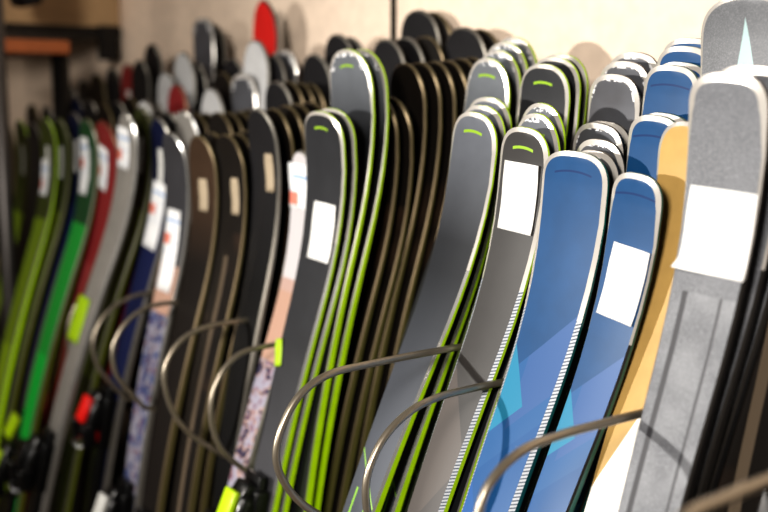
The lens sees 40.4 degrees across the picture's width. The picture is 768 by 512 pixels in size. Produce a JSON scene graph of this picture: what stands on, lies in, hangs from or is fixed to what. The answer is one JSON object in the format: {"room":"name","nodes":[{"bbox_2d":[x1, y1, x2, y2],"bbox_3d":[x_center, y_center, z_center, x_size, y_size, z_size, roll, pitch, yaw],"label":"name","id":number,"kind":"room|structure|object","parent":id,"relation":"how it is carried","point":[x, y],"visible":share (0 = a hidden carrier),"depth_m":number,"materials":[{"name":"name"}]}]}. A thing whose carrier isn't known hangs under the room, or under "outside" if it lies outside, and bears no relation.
{"room":"ski shop","nodes":[
{"label":"ski shop","id":0,"kind":"room"},
{"bbox_2d":[14,145,130,409],"bbox_3d":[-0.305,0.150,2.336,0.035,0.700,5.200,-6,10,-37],"label":"ski","id":1,"kind":"object","parent":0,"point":[15,145],"visible":0.02,"depth_m":3.42,"materials":[{"name":"plastic"}]},
{"bbox_2d":[91,290,154,401],"bbox_3d":[-0.368,0.170,2.047,0.428,0.240,0.008,-6,10,-37],"label":"hook","id":2,"kind":"object","parent":1,"relation":"attached to","point":[105,314],"visible":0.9,"depth_m":1.93,"materials":[{"name":"metal"}]},
{"bbox_2d":[110,300,178,411],"bbox_3d":[-0.269,0.171,1.882,0.471,0.214,0.008,-6,10,-37],"label":"hook","id":3,"kind":"object","parent":1,"relation":"attached to","point":[136,313],"visible":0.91,"depth_m":1.75,"materials":[{"name":"metal"}]},
{"bbox_2d":[161,317,247,457],"bbox_3d":[-0.144,0.212,1.717,0.479,0.250,0.008,-6,10,-37],"label":"hook","id":4,"kind":"object","parent":1,"relation":"attached to","point":[192,332],"visible":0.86,"depth_m":1.59,"materials":[{"name":"metal"}]},
{"bbox_2d":[208,342,274,473],"bbox_3d":[-0.069,0.250,1.640,0.460,0.269,0.008,-6,10,-37],"label":"hook","id":5,"kind":"object","parent":1,"relation":"attached to","point":[242,352],"visible":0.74,"depth_m":1.50,"materials":[{"name":"metal"}]},
{"bbox_2d":[272,343,462,511],"bbox_3d":[0.119,0.219,1.278,0.594,0.240,0.008,-6,10,-37],"label":"hook","id":6,"kind":"object","parent":1,"relation":"attached to","point":[314,382],"visible":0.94,"depth_m":1.12,"materials":[{"name":"metal"}]},
{"bbox_2d":[362,378,503,511],"bbox_3d":[0.190,0.253,1.240,0.535,0.245,0.008,-6,10,-37],"label":"hook","id":7,"kind":"object","parent":1,"relation":"attached to","point":[414,408],"visible":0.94,"depth_m":1.09,"materials":[{"name":"metal"}]},
{"bbox_2d":[474,408,642,511],"bbox_3d":[0.304,0.242,1.046,0.585,0.215,0.008,-6,10,-37],"label":"hook","id":8,"kind":"object","parent":1,"relation":"attached to","point":[529,446],"visible":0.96,"depth_m":0.90,"materials":[{"name":"metal"}]},
{"bbox_2d":[681,473,767,511],"bbox_3d":[0.427,0.186,0.818,0.658,0.132,0.008,-6,10,-37],"label":"hook","id":9,"kind":"object","parent":1,"relation":"attached to","point":[730,495],"visible":1,"depth_m":0.64,"materials":[{"name":"metal"}]},
{"bbox_2d":[6,0,719,435],"bbox_3d":[-0.007,-0.039,2.030,0.100,3.000,7.000,-6,10,-37],"label":"wall","id":10,"kind":"structure","parent":0,"point":[594,32],"depth_m":1.95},
{"bbox_2d":[3,0,121,60],"bbox_3d":[-1.030,-0.917,2.897,0.320,0.755,0.717,-6,10,-37],"label":"wall shelf","id":11,"kind":"object","parent":10,"relation":"attached to","point":[73,21],"visible":0.74,"depth_m":2.69,"materials":[{"name":"brown wood"}]},
{"bbox_3d":[-1.611,1.671,1.026,4.000,0.100,7.000,-6,10,-37],"label":"floor","id":12,"kind":"structure","parent":0,"visible":0},
{"bbox_2d":[0,120,28,306],"bbox_3d":[-0.981,0.476,2.540,0.324,1.600,0.108,-1,8,-4],"label":"ski","id":13,"kind":"object","parent":12,"relation":"on","point":[20,129],"visible":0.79,"depth_m":2.47,"materials":[{"name":"green plastic"}]},
{"bbox_2d":[0,122,40,353],"bbox_3d":[-0.945,0.487,2.475,0.361,1.597,0.112,0,8,-1],"label":"ski","id":14,"kind":"object","parent":12,"relation":"on","point":[33,133],"visible":0.66,"depth_m":2.40,"materials":[{"name":"green plastic"}]},
{"bbox_2d":[0,118,57,429],"bbox_3d":[-0.860,0.510,2.275,0.337,1.605,0.088,-6,10,-34],"label":"ski","id":15,"kind":"object","parent":12,"relation":"on","point":[49,149],"visible":1,"depth_m":2.25,"materials":[{"name":"green plastic"}]},
{"bbox_2d":[0,0,70,335],"bbox_3d":[-0.884,0.075,2.502,0.230,2.400,0.308,-6,10,-37],"label":"stand","id":16,"kind":"object","parent":12,"relation":"on","point":[59,51],"visible":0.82,"depth_m":2.33,"materials":[{"name":"black wood"}]},
{"bbox_2d":[0,118,71,446],"bbox_3d":[-0.846,0.506,2.303,0.363,1.606,0.087,-2,8,-16],"label":"ski","id":17,"kind":"object","parent":12,"relation":"on","point":[61,130],"visible":0.72,"depth_m":2.24,"materials":[{"name":"green plastic"}]},
{"bbox_2d":[0,112,81,511],"bbox_3d":[-0.822,0.495,2.338,0.406,1.621,0.079,1,8,4],"label":"ski","id":18,"kind":"object","parent":12,"relation":"on","point":[74,121],"visible":0.52,"depth_m":2.25,"materials":[{"name":"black plastic"}]},
{"bbox_2d":[0,118,99,511],"bbox_3d":[-0.758,0.522,2.186,0.362,1.607,0.092,-3,9,-21],"label":"ski","id":19,"kind":"object","parent":12,"relation":"on","point":[89,151],"visible":0.91,"depth_m":2.15,"materials":[{"name":"green plastic"}]},
{"bbox_2d":[0,120,117,511],"bbox_3d":[-0.785,0.515,2.275,0.602,1.610,0.128,4,9,25],"label":"ski","id":20,"kind":"object","parent":12,"relation":"on","point":[108,144],"visible":0.53,"depth_m":2.14,"materials":[{"name":"red plastic"}]},
{"bbox_2d":[7,112,138,511],"bbox_3d":[-0.674,0.534,2.060,0.428,1.622,0.106,-1,8,-8],"label":"ski","id":21,"kind":"object","parent":12,"relation":"on","point":[34,465],"visible":1,"depth_m":2.01,"materials":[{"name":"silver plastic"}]},
{"bbox_2d":[49,100,96,511],"bbox_3d":[-0.747,0.475,2.379,0.235,1.643,0.092,-6,10,-37],"label":"ski","id":22,"kind":"object","parent":12,"relation":"on","point":[89,109],"visible":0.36,"depth_m":2.33,"materials":[{"name":"black plastic"}]},
{"bbox_2d":[51,104,114,511],"bbox_3d":[-0.686,0.495,2.270,0.234,1.634,0.092,-6,10,-37],"label":"ski","id":23,"kind":"object","parent":12,"relation":"on","point":[103,112],"visible":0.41,"depth_m":2.23,"materials":[{"name":"black plastic"}]},
{"bbox_2d":[90,74,106,108],"bbox_3d":[-0.784,0.406,2.633,0.206,1.708,0.092,-6,10,-37],"label":"ski","id":24,"kind":"object","parent":12,"relation":"on","point":[98,94],"visible":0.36,"depth_m":2.57,"materials":[{"name":"brown plastic"}]},
{"bbox_2d":[71,101,126,511],"bbox_3d":[-0.654,0.494,2.261,0.235,1.640,0.092,-6,10,-37],"label":"ski","id":25,"kind":"object","parent":12,"relation":"on","point":[117,108],"visible":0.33,"depth_m":2.23,"materials":[{"name":"black plastic"}]},
{"bbox_2d":[53,107,151,511],"bbox_3d":[-0.641,0.519,2.137,0.409,1.631,0.080,0,8,1],"label":"ski","id":26,"kind":"object","parent":12,"relation":"on","point":[90,376],"visible":0.62,"depth_m":2.05,"materials":[{"name":"black plastic"}]},
{"bbox_2d":[81,97,137,511],"bbox_3d":[-0.634,0.486,2.283,0.236,1.649,0.092,-6,10,-37],"label":"ski","id":27,"kind":"object","parent":12,"relation":"on","point":[129,103],"visible":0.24,"depth_m":2.25,"materials":[{"name":"black plastic"}]},
{"bbox_2d":[106,68,121,109],"bbox_3d":[-0.668,0.408,2.577,0.082,1.722,0.212,2,8,11],"label":"ski","id":28,"kind":"object","parent":12,"relation":"on","point":[113,79],"visible":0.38,"depth_m":2.53,"materials":[{"name":"black plastic"}]},
{"bbox_2d":[70,117,169,511],"bbox_3d":[-0.562,0.539,2.061,0.354,1.613,0.116,1,8,5],"label":"ski","id":29,"kind":"object","parent":12,"relation":"on","point":[97,420],"visible":0.88,"depth_m":2.00,"materials":[{"name":"blue plastic"}]},
{"bbox_2d":[121,64,132,103],"bbox_3d":[-0.667,0.414,2.509,0.187,1.727,0.088,-6,10,-37],"label":"ski","id":30,"kind":"object","parent":12,"relation":"on","point":[126,75],"visible":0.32,"depth_m":2.45,"materials":[{"name":"red plastic"}]},
{"bbox_2d":[103,100,155,483],"bbox_3d":[-0.560,0.514,2.116,0.249,1.642,0.096,-8,11,-43],"label":"ski","id":31,"kind":"object","parent":12,"relation":"on","point":[145,104],"visible":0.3,"depth_m":2.08,"materials":[{"name":"black plastic"}]},
{"bbox_2d":[113,44,163,485],"bbox_3d":[-0.609,0.398,2.472,0.200,1.771,0.092,-6,10,-35],"label":"ski","id":32,"kind":"object","parent":12,"relation":"on","point":[153,61],"visible":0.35,"depth_m":2.42,"materials":[{"name":"black plastic"}]},
{"bbox_2d":[132,60,150,104],"bbox_3d":[-0.646,0.421,2.439,0.231,1.734,0.092,-5,10,-32],"label":"ski","id":33,"kind":"object","parent":12,"relation":"on","point":[141,82],"visible":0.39,"depth_m":2.37,"materials":[{"name":"black plastic"}]},
{"bbox_2d":[93,132,190,511],"bbox_3d":[-0.471,0.570,1.926,0.260,1.586,0.102,-2,8,-13],"label":"ski","id":34,"kind":"object","parent":12,"relation":"on","point":[128,495],"visible":0.99,"depth_m":1.87,"materials":[{"name":"multicoloured plastic"}]},
{"bbox_2d":[121,112,176,475],"bbox_3d":[-0.494,0.533,2.063,0.226,1.619,0.092,-6,10,-37],"label":"ski","id":35,"kind":"object","parent":12,"relation":"on","point":[169,118],"visible":0.27,"depth_m":2.05,"materials":[{"name":"black plastic"}]},
{"bbox_2d":[131,72,175,386],"bbox_3d":[-0.535,0.457,2.301,0.206,1.703,0.096,-8,11,-43],"label":"ski","id":36,"kind":"object","parent":12,"relation":"on","point":[166,80],"visible":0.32,"depth_m":2.25,"materials":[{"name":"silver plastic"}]},
{"bbox_2d":[133,84,188,372],"bbox_3d":[-0.513,0.489,2.172,0.239,1.674,0.088,-6,10,-37],"label":"ski","id":37,"kind":"object","parent":12,"relation":"on","point":[177,97],"visible":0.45,"depth_m":2.12,"materials":[{"name":"plastic"}]},
{"bbox_2d":[143,110,199,493],"bbox_3d":[-0.439,0.547,1.954,0.089,1.623,0.253,8,11,43],"label":"ski","id":38,"kind":"object","parent":12,"relation":"on","point":[186,126],"visible":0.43,"depth_m":1.92,"materials":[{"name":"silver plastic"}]},
{"bbox_2d":[135,135,218,511],"bbox_3d":[-0.409,0.593,1.772,0.276,1.583,0.092,-6,10,-35],"label":"ski","id":39,"kind":"object","parent":12,"relation":"on","point":[204,179],"visible":0.96,"depth_m":1.74,"materials":[{"name":"brown plastic"}]},
{"bbox_2d":[174,52,196,113],"bbox_3d":[-0.497,0.438,2.288,0.188,1.743,0.096,-6,10,-37],"label":"ski","id":40,"kind":"object","parent":12,"relation":"on","point":[184,71],"visible":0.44,"depth_m":2.21,"materials":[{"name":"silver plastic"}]},
{"bbox_2d":[164,132,218,511],"bbox_3d":[-0.380,0.587,1.803,0.268,1.587,0.093,-7,11,-41],"label":"ski","id":41,"kind":"object","parent":12,"relation":"on","point":[211,137],"visible":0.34,"depth_m":1.77,"materials":[{"name":"brown plastic"}]},
{"bbox_2d":[193,62,208,114],"bbox_3d":[-0.489,0.442,2.334,0.235,1.724,0.083,-1,8,-5],"label":"ski","id":42,"kind":"object","parent":12,"relation":"on","point":[201,78],"visible":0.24,"depth_m":2.21,"materials":[{"name":"plastic"}]},
{"bbox_2d":[193,18,215,87],"bbox_3d":[-0.474,0.392,2.355,0.229,1.817,0.086,-1,8,-8],"label":"ski","id":43,"kind":"object","parent":12,"relation":"on","point":[204,39],"visible":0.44,"depth_m":2.23,"materials":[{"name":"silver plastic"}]},
{"bbox_2d":[170,134,247,511],"bbox_3d":[-0.352,0.600,1.716,0.271,1.586,0.092,-6,10,-37],"label":"ski","id":44,"kind":"object","parent":12,"relation":"on","point":[232,174],"visible":0.98,"depth_m":1.69,"materials":[{"name":"brown plastic"}]},
{"bbox_2d":[201,88,224,114],"bbox_3d":[-0.426,0.504,2.104,0.229,1.665,0.096,-6,10,-37],"label":"ski","id":45,"kind":"object","parent":12,"relation":"on","point":[212,102],"visible":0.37,"depth_m":2.05,"materials":[{"name":"white plastic"}]},
{"bbox_2d":[213,24,226,73],"bbox_3d":[-0.436,0.398,2.346,0.177,1.806,0.092,-6,10,-37],"label":"ski","id":46,"kind":"object","parent":12,"relation":"on","point":[221,57],"visible":0.19,"depth_m":2.25,"materials":[{"name":"black plastic"}]},
{"bbox_2d":[208,112,233,135],"bbox_3d":[-0.396,0.557,1.893,0.276,1.620,0.092,-6,10,-37],"label":"ski","id":47,"kind":"object","parent":12,"relation":"on","point":[219,123],"visible":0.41,"depth_m":1.85,"materials":[{"name":"black plastic"}]},
{"bbox_2d":[212,72,231,112],"bbox_3d":[-0.390,0.482,2.141,0.184,1.697,0.092,-6,10,-37],"label":"ski","id":48,"kind":"object","parent":12,"relation":"on","point":[222,82],"visible":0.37,"depth_m":2.07,"materials":[{"name":"black plastic"}]},
{"bbox_2d":[195,133,251,511],"bbox_3d":[-0.326,0.595,1.742,0.247,1.587,0.092,-6,10,-37],"label":"ski","id":49,"kind":"object","parent":12,"relation":"on","point":[209,456],"visible":0.35,"depth_m":1.70,"materials":[{"name":"brown plastic"}]},
{"bbox_2d":[222,58,242,79],"bbox_3d":[-0.371,0.468,2.146,0.187,1.724,0.092,-6,10,-37],"label":"ski","id":50,"kind":"object","parent":12,"relation":"on","point":[232,67],"visible":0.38,"depth_m":2.07,"materials":[{"name":"black plastic"}]},
{"bbox_2d":[205,108,281,511],"bbox_3d":[-0.276,0.586,1.665,0.237,1.627,0.084,-6,10,-37],"label":"ski","id":51,"kind":"object","parent":12,"relation":"on","point":[264,147],"visible":0.94,"depth_m":1.63,"materials":[{"name":"black plastic"}]},
{"bbox_2d":[231,74,258,112],"bbox_3d":[-0.338,0.496,2.066,0.184,1.690,0.094,-6,10,-37],"label":"ski","id":52,"kind":"object","parent":12,"relation":"on","point":[244,93],"visible":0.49,"depth_m":2.00,"materials":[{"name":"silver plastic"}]},
{"bbox_2d":[243,40,270,110],"bbox_3d":[-0.351,0.471,2.020,0.279,1.754,0.096,-6,10,-37],"label":"ski","id":53,"kind":"object","parent":12,"relation":"on","point":[256,65],"visible":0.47,"depth_m":1.97,"materials":[{"name":"white plastic"}]},
{"bbox_2d":[253,0,278,55],"bbox_3d":[-0.315,0.404,2.195,0.212,1.838,0.083,-1,8,-6],"label":"ski","id":54,"kind":"object","parent":12,"relation":"on","point":[265,27],"visible":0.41,"depth_m":2.06,"materials":[{"name":"plastic"}]},
{"bbox_2d":[228,150,305,486],"bbox_3d":[-0.269,0.624,1.619,0.343,1.566,0.068,-4,9,-24],"label":"ski","id":55,"kind":"object","parent":12,"relation":"on","point":[247,447],"visible":0.62,"depth_m":1.59,"materials":[{"name":"white plastic"}]},
{"bbox_2d":[252,108,294,387],"bbox_3d":[-0.240,0.581,1.698,0.199,1.627,0.086,-6,10,-37],"label":"ski","id":56,"kind":"object","parent":12,"relation":"on","point":[284,133],"visible":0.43,"depth_m":1.64,"materials":[{"name":"black plastic"}]},
{"bbox_2d":[268,55,286,82],"bbox_3d":[-0.288,0.486,2.014,0.236,1.726,0.092,-8,11,-43],"label":"ski","id":57,"kind":"object","parent":12,"relation":"on","point":[278,73],"visible":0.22,"depth_m":1.95,"materials":[{"name":"black plastic"}]},
{"bbox_2d":[265,81,293,110],"bbox_3d":[-0.281,0.534,1.867,0.260,1.673,0.092,-6,10,-37],"label":"ski","id":58,"kind":"object","parent":12,"relation":"on","point":[277,95],"visible":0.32,"depth_m":1.82,"materials":[{"name":"black plastic"}]},
{"bbox_2d":[217,111,346,511],"bbox_3d":[-0.200,0.606,1.545,0.286,1.625,0.101,-2,9,-16],"label":"ski","id":59,"kind":"object","parent":12,"relation":"on","point":[260,490],"visible":0.99,"depth_m":1.49,"materials":[{"name":"black plastic"}]},
{"bbox_2d":[273,50,298,82],"bbox_3d":[-0.262,0.476,2.052,0.188,1.735,0.094,-6,10,-37],"label":"ski","id":60,"kind":"object","parent":12,"relation":"on","point":[287,57],"visible":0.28,"depth_m":1.96,"materials":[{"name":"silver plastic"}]},
{"bbox_2d":[278,105,305,151],"bbox_3d":[-0.265,0.569,1.770,0.277,1.633,0.086,-2,8,-12],"label":"ski","id":61,"kind":"object","parent":12,"relation":"on","point":[293,118],"visible":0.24,"depth_m":1.66,"materials":[{"name":"black plastic"}]},
{"bbox_2d":[303,54,330,107],"bbox_3d":[-0.215,0.502,1.917,0.253,1.722,0.092,-6,10,-37],"label":"ski","id":62,"kind":"object","parent":12,"relation":"on","point":[316,71],"visible":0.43,"depth_m":1.86,"materials":[{"name":"black plastic"}]},
{"bbox_2d":[278,108,357,511],"bbox_3d":[-0.187,0.599,1.574,0.291,1.629,0.092,-1,8,-10],"label":"ski","id":63,"kind":"object","parent":12,"relation":"on","point":[344,120],"visible":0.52,"depth_m":1.48,"materials":[{"name":"green plastic"}]},
{"bbox_2d":[289,49,375,511],"bbox_3d":[-0.142,0.561,1.545,0.250,1.710,0.103,-6,10,-37],"label":"ski","id":64,"kind":"object","parent":12,"relation":"on","point":[352,92],"visible":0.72,"depth_m":1.49,"materials":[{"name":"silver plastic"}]},
{"bbox_2d":[325,34,352,67],"bbox_3d":[-0.181,0.486,1.906,0.271,1.757,0.092,-6,10,-37],"label":"ski","id":65,"kind":"object","parent":12,"relation":"on","point":[336,42],"visible":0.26,"depth_m":1.86,"materials":[{"name":"black plastic"}]},
{"bbox_2d":[312,49,389,510],"bbox_3d":[-0.126,0.558,1.563,0.256,1.712,0.102,-5,10,-33],"label":"ski","id":66,"kind":"object","parent":12,"relation":"on","point":[381,89],"visible":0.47,"depth_m":1.50,"materials":[{"name":"green plastic"}]},
{"bbox_2d":[320,102,399,511],"bbox_3d":[-0.117,0.586,1.595,0.274,1.648,0.088,-4,9,-27],"label":"ski","id":67,"kind":"object","parent":12,"relation":"on","point":[377,256],"visible":0.38,"depth_m":1.54,"materials":[{"name":"black plastic"}]},
{"bbox_2d":[331,97,413,511],"bbox_3d":[-0.097,0.587,1.601,0.273,1.644,0.089,-4,9,-27],"label":"ski","id":68,"kind":"object","parent":12,"relation":"on","point":[406,168],"visible":0.47,"depth_m":1.55,"materials":[{"name":"black plastic"}]},
{"bbox_2d":[349,63,427,490],"bbox_3d":[-0.070,0.561,1.605,0.268,1.693,0.083,-5,10,-33],"label":"ski","id":69,"kind":"object","parent":12,"relation":"on","point":[406,84],"visible":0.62,"depth_m":1.55,"materials":[{"name":"black plastic"}]},
{"bbox_2d":[373,39,405,96],"bbox_3d":[-0.094,0.518,1.748,0.268,1.738,0.090,-6,10,-37],"label":"ski","id":70,"kind":"object","parent":12,"relation":"on","point":[388,51],"visible":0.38,"depth_m":1.70,"materials":[{"name":"black plastic"}]},
{"bbox_2d":[372,62,442,424],"bbox_3d":[-0.048,0.560,1.609,0.268,1.695,0.084,-5,10,-33],"label":"ski","id":71,"kind":"object","parent":12,"relation":"on","point":[430,80],"visible":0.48,"depth_m":1.56,"materials":[{"name":"black plastic"}]},
{"bbox_2d":[396,37,425,64],"bbox_3d":[-0.063,0.515,1.757,0.269,1.742,0.091,-6,10,-37],"label":"ski","id":72,"kind":"object","parent":12,"relation":"on","point":[412,52],"visible":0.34,"depth_m":1.70,"materials":[{"name":"black plastic"}]},
{"bbox_2d":[342,111,497,511],"bbox_3d":[-0.119,0.638,1.318,0.503,1.626,0.078,-2,8,-12],"label":"ski","id":73,"kind":"object","parent":12,"relation":"on","point":[474,147],"visible":1,"depth_m":1.26,"materials":[{"name":"grey plastic"}]},
{"bbox_2d":[401,10,441,48],"bbox_3d":[-0.034,0.487,1.785,0.287,1.790,0.103,-8,11,-44],"label":"ski","id":74,"kind":"object","parent":12,"relation":"on","point":[417,23],"visible":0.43,"depth_m":1.74,"materials":[{"name":"black plastic"}]},
{"bbox_2d":[415,36,444,62],"bbox_3d":[-0.038,0.515,1.757,0.274,1.743,0.092,-5,10,-31],"label":"ski","id":75,"kind":"object","parent":12,"relation":"on","point":[432,51],"visible":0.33,"depth_m":1.68,"materials":[{"name":"black plastic"}]},
{"bbox_2d":[408,61,456,319],"bbox_3d":[-0.026,0.558,1.614,0.268,1.697,0.086,-5,10,-33],"label":"ski","id":76,"kind":"object","parent":12,"relation":"on","point":[449,98],"visible":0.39,"depth_m":1.56,"materials":[{"name":"black plastic"}]},
{"bbox_2d":[428,12,451,53],"bbox_3d":[-0.023,0.487,1.794,0.275,1.785,0.103,-6,10,-37],"label":"ski","id":77,"kind":"object","parent":12,"relation":"on","point":[445,30],"visible":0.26,"depth_m":1.72,"materials":[{"name":"black plastic"}]},
{"bbox_2d":[381,105,505,511],"bbox_3d":[-0.078,0.630,1.344,0.450,1.633,0.081,-3,9,-17],"label":"ski","id":78,"kind":"object","parent":12,"relation":"on","point":[396,495],"visible":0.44,"depth_m":1.29,"materials":[{"name":"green plastic"}]},
{"bbox_2d":[391,58,510,372],"bbox_3d":[-0.073,0.579,1.481,0.477,1.696,0.083,-2,8,-13],"label":"ski","id":79,"kind":"object","parent":12,"relation":"on","point":[488,77],"visible":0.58,"depth_m":1.41,"materials":[{"name":"grey plastic"}]},
{"bbox_2d":[440,60,466,118],"bbox_3d":[-0.007,0.556,1.621,0.268,1.698,0.087,-5,10,-33],"label":"ski","id":80,"kind":"object","parent":12,"relation":"on","point":[458,76],"visible":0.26,"depth_m":1.55,"materials":[{"name":"black plastic"}]},
{"bbox_2d":[401,97,512,511],"bbox_3d":[-0.036,0.625,1.343,0.417,1.642,0.084,-5,10,-33],"label":"ski","id":81,"kind":"object","parent":12,"relation":"on","point":[497,104],"visible":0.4,"depth_m":1.32,"materials":[{"name":"grey plastic"}]},
{"bbox_2d":[444,27,487,60],"bbox_3d":[0.026,0.519,1.689,0.270,1.753,0.101,-6,10,-37],"label":"ski","id":82,"kind":"object","parent":12,"relation":"on","point":[462,42],"visible":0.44,"depth_m":1.64,"materials":[{"name":"black"}]},
{"bbox_2d":[407,126,549,511],"bbox_3d":[-0.048,0.658,1.238,0.458,1.609,0.077,-2,8,-14],"label":"ski","id":83,"kind":"object","parent":12,"relation":"on","point":[525,151],"visible":0.98,"depth_m":1.19,"materials":[{"name":"grey plastic"}]},
{"bbox_2d":[405,103,566,511],"bbox_3d":[-0.036,0.633,1.323,0.489,1.636,0.075,-1,8,-7],"label":"ski","id":84,"kind":"object","parent":12,"relation":"on","point":[546,109],"visible":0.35,"depth_m":1.22,"materials":[{"name":"grey plastic"}]},
{"bbox_2d":[483,50,521,127],"bbox_3d":[-0.023,0.572,1.485,0.421,1.707,0.088,-4,9,-23],"label":"ski","id":85,"kind":"object","parent":12,"relation":"on","point":[506,59],"visible":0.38,"depth_m":1.42,"materials":[{"name":"grey plastic"}]},
{"bbox_2d":[449,113,560,511],"bbox_3d":[-0.017,0.652,1.228,0.442,1.623,0.076,-4,9,-24],"label":"ski","id":86,"kind":"object","parent":12,"relation":"on","point":[540,122],"visible":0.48,"depth_m":1.19,"materials":[{"name":"grey plastic"}]},
{"bbox_2d":[489,42,527,78],"bbox_3d":[-0.010,0.562,1.516,0.416,1.720,0.090,-3,9,-20],"label":"ski","id":87,"kind":"object","parent":12,"relation":"on","point":[514,50],"visible":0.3,"depth_m":1.44,"materials":[{"name":"grey plastic"}]},
{"bbox_2d":[500,37,536,67],"bbox_3d":[-0.002,0.555,1.536,0.428,1.728,0.092,-3,9,-19],"label":"ski","id":88,"kind":"object","parent":12,"relation":"on","point":[526,48],"visible":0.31,"depth_m":1.45,"materials":[{"name":"grey plastic"}]},
{"bbox_2d":[461,150,609,511],"bbox_3d":[-0.005,0.686,1.124,0.482,1.584,0.092,-4,9,-25],"label":"ski","id":89,"kind":"object","parent":12,"relation":"on","point":[575,189],"visible":0.99,"depth_m":1.11,"materials":[{"name":"blue plastic"}]},
{"bbox_2d":[518,64,570,140],"bbox_3d":[0.013,0.598,1.393,0.430,1.684,0.085,-2,8,-13],"label":"ski","id":90,"kind":"object","parent":12,"relation":"on","point":[540,83],"visible":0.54,"depth_m":1.31,"materials":[{"name":"black plastic"}]},
{"bbox_2d":[535,57,581,149],"bbox_3d":[0.031,0.591,1.404,0.427,1.694,0.087,-2,8,-15],"label":"ski","id":91,"kind":"object","parent":12,"relation":"on","point":[571,72],"visible":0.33,"depth_m":1.31,"materials":[{"name":"grey plastic"}]},
{"bbox_2d":[546,54,588,128],"bbox_3d":[0.040,0.584,1.436,0.435,1.699,0.089,-2,8,-13],"label":"ski","id":92,"kind":"object","parent":12,"relation":"on","point":[577,63],"visible":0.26,"depth_m":1.33,"materials":[{"name":"green plastic"}]},
{"bbox_2d":[519,149,620,511],"bbox_3d":[0.039,0.677,1.187,0.421,1.585,0.072,-2,8,-16],"label":"ski","id":93,"kind":"object","parent":12,"relation":"on","point":[613,169],"visible":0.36,"depth_m":1.13,"materials":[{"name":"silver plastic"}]},
{"bbox_2d":[527,172,663,511],"bbox_3d":[0.042,0.698,1.112,0.463,1.566,0.066,-2,8,-13],"label":"ski","id":94,"kind":"object","parent":12,"relation":"on","point":[637,199],"visible":1,"depth_m":1.06,"materials":[{"name":"plastic"}]},
{"bbox_2d":[572,122,625,157],"bbox_3d":[0.039,0.651,1.272,0.456,1.614,0.077,-1,8,-10],"label":"ski","id":95,"kind":"object","parent":12,"relation":"on","point":[593,130],"visible":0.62,"depth_m":1.18,"materials":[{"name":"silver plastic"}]},
{"bbox_2d":[577,139,625,173],"bbox_3d":[0.059,0.670,1.195,0.398,1.596,0.073,-3,9,-18],"label":"ski","id":96,"kind":"object","parent":12,"relation":"on","point":[609,147],"visible":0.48,"depth_m":1.12,"materials":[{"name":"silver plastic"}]},
{"bbox_2d":[587,74,641,131],"bbox_3d":[0.089,0.616,1.314,0.417,1.669,0.079,-2,8,-15],"label":"ski","id":97,"kind":"object","parent":12,"relation":"on","point":[616,98],"visible":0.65,"depth_m":1.24,"materials":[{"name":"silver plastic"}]},
{"bbox_2d":[574,114,674,511],"bbox_3d":[0.097,0.664,1.144,0.410,1.623,0.071,-2,8,-15],"label":"ski","id":98,"kind":"object","parent":12,"relation":"on","point":[646,131],"visible":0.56,"depth_m":1.09,"materials":[{"name":"plastic"}]},
{"bbox_2d":[601,61,647,114],"bbox_3d":[0.115,0.607,1.326,0.401,1.685,0.081,-3,9,-17],"label":"ski","id":99,"kind":"object","parent":12,"relation":"on","point":[635,71],"visible":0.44,"depth_m":1.25,"materials":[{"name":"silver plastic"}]},
{"bbox_2d":[611,52,656,72],"bbox_3d":[0.135,0.599,1.338,0.398,1.697,0.083,-3,9,-20],"label":"ski","id":100,"kind":"object","parent":12,"relation":"on","point":[648,62],"visible":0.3,"depth_m":1.27,"materials":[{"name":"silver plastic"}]},
{"bbox_2d":[584,121,688,511],"bbox_3d":[0.129,0.680,1.053,0.406,1.616,0.067,-5,9,-29],"label":"ski","id":101,"kind":"object","parent":12,"relation":"on","point":[608,481],"visible":0.5,"depth_m":1.05,"materials":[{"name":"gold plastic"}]},
{"bbox_2d":[641,65,697,120],"bbox_3d":[0.110,0.628,1.210,0.457,1.677,0.076,-2,8,-15],"label":"ski","id":102,"kind":"object","parent":12,"relation":"on","point":[667,88],"visible":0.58,"depth_m":1.14,"materials":[{"name":"plastic"}]},
{"bbox_2d":[657,46,700,65],"bbox_3d":[0.138,0.612,1.241,0.449,1.699,0.079,-2,8,-16],"label":"ski","id":103,"kind":"object","parent":12,"relation":"on","point":[690,54],"visible":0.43,"depth_m":1.17,"materials":[{"name":"plastic"}]},
{"bbox_2d":[618,72,767,511],"bbox_3d":[0.164,0.668,0.978,0.326,1.660,0.082,-3,9,-21],"label":"ski","id":104,"kind":"object","parent":12,"relation":"on","point":[727,156],"visible":1,"depth_m":0.93,"materials":[{"name":"plastic"}]},
{"bbox_2d":[691,65,767,503],"bbox_3d":[0.176,0.662,0.999,0.354,1.668,0.082,-3,9,-19],"label":"ski","id":105,"kind":"object","parent":12,"relation":"on","point":[759,268],"visible":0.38,"depth_m":0.94,"materials":[{"name":"plastic"}]},
{"bbox_2d":[701,0,767,75],"bbox_3d":[0.235,0.616,1.062,0.328,1.740,0.105,-6,10,-37],"label":"ski","id":106,"kind":"object","parent":12,"relation":"on","point":[733,32],"visible":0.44,"depth_m":1.04,"materials":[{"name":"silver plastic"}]},
{"bbox_2d":[704,271,767,497],"bbox_3d":[0.188,0.660,1.021,0.368,1.667,0.083,-2,9,-16],"label":"ski","id":107,"kind":"object","parent":12,"relation":"on","point":[760,322],"visible":0.09,"depth_m":0.95,"materials":[{"name":"plastic"}]},
{"bbox_2d":[711,319,767,511],"bbox_3d":[0.259,0.665,0.963,0.298,1.670,0.092,-6,10,-37],"label":"ski","id":108,"kind":"object","parent":12,"relation":"on","point":[746,459],"visible":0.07,"depth_m":0.95,"materials":[{"name":"brown plastic"}]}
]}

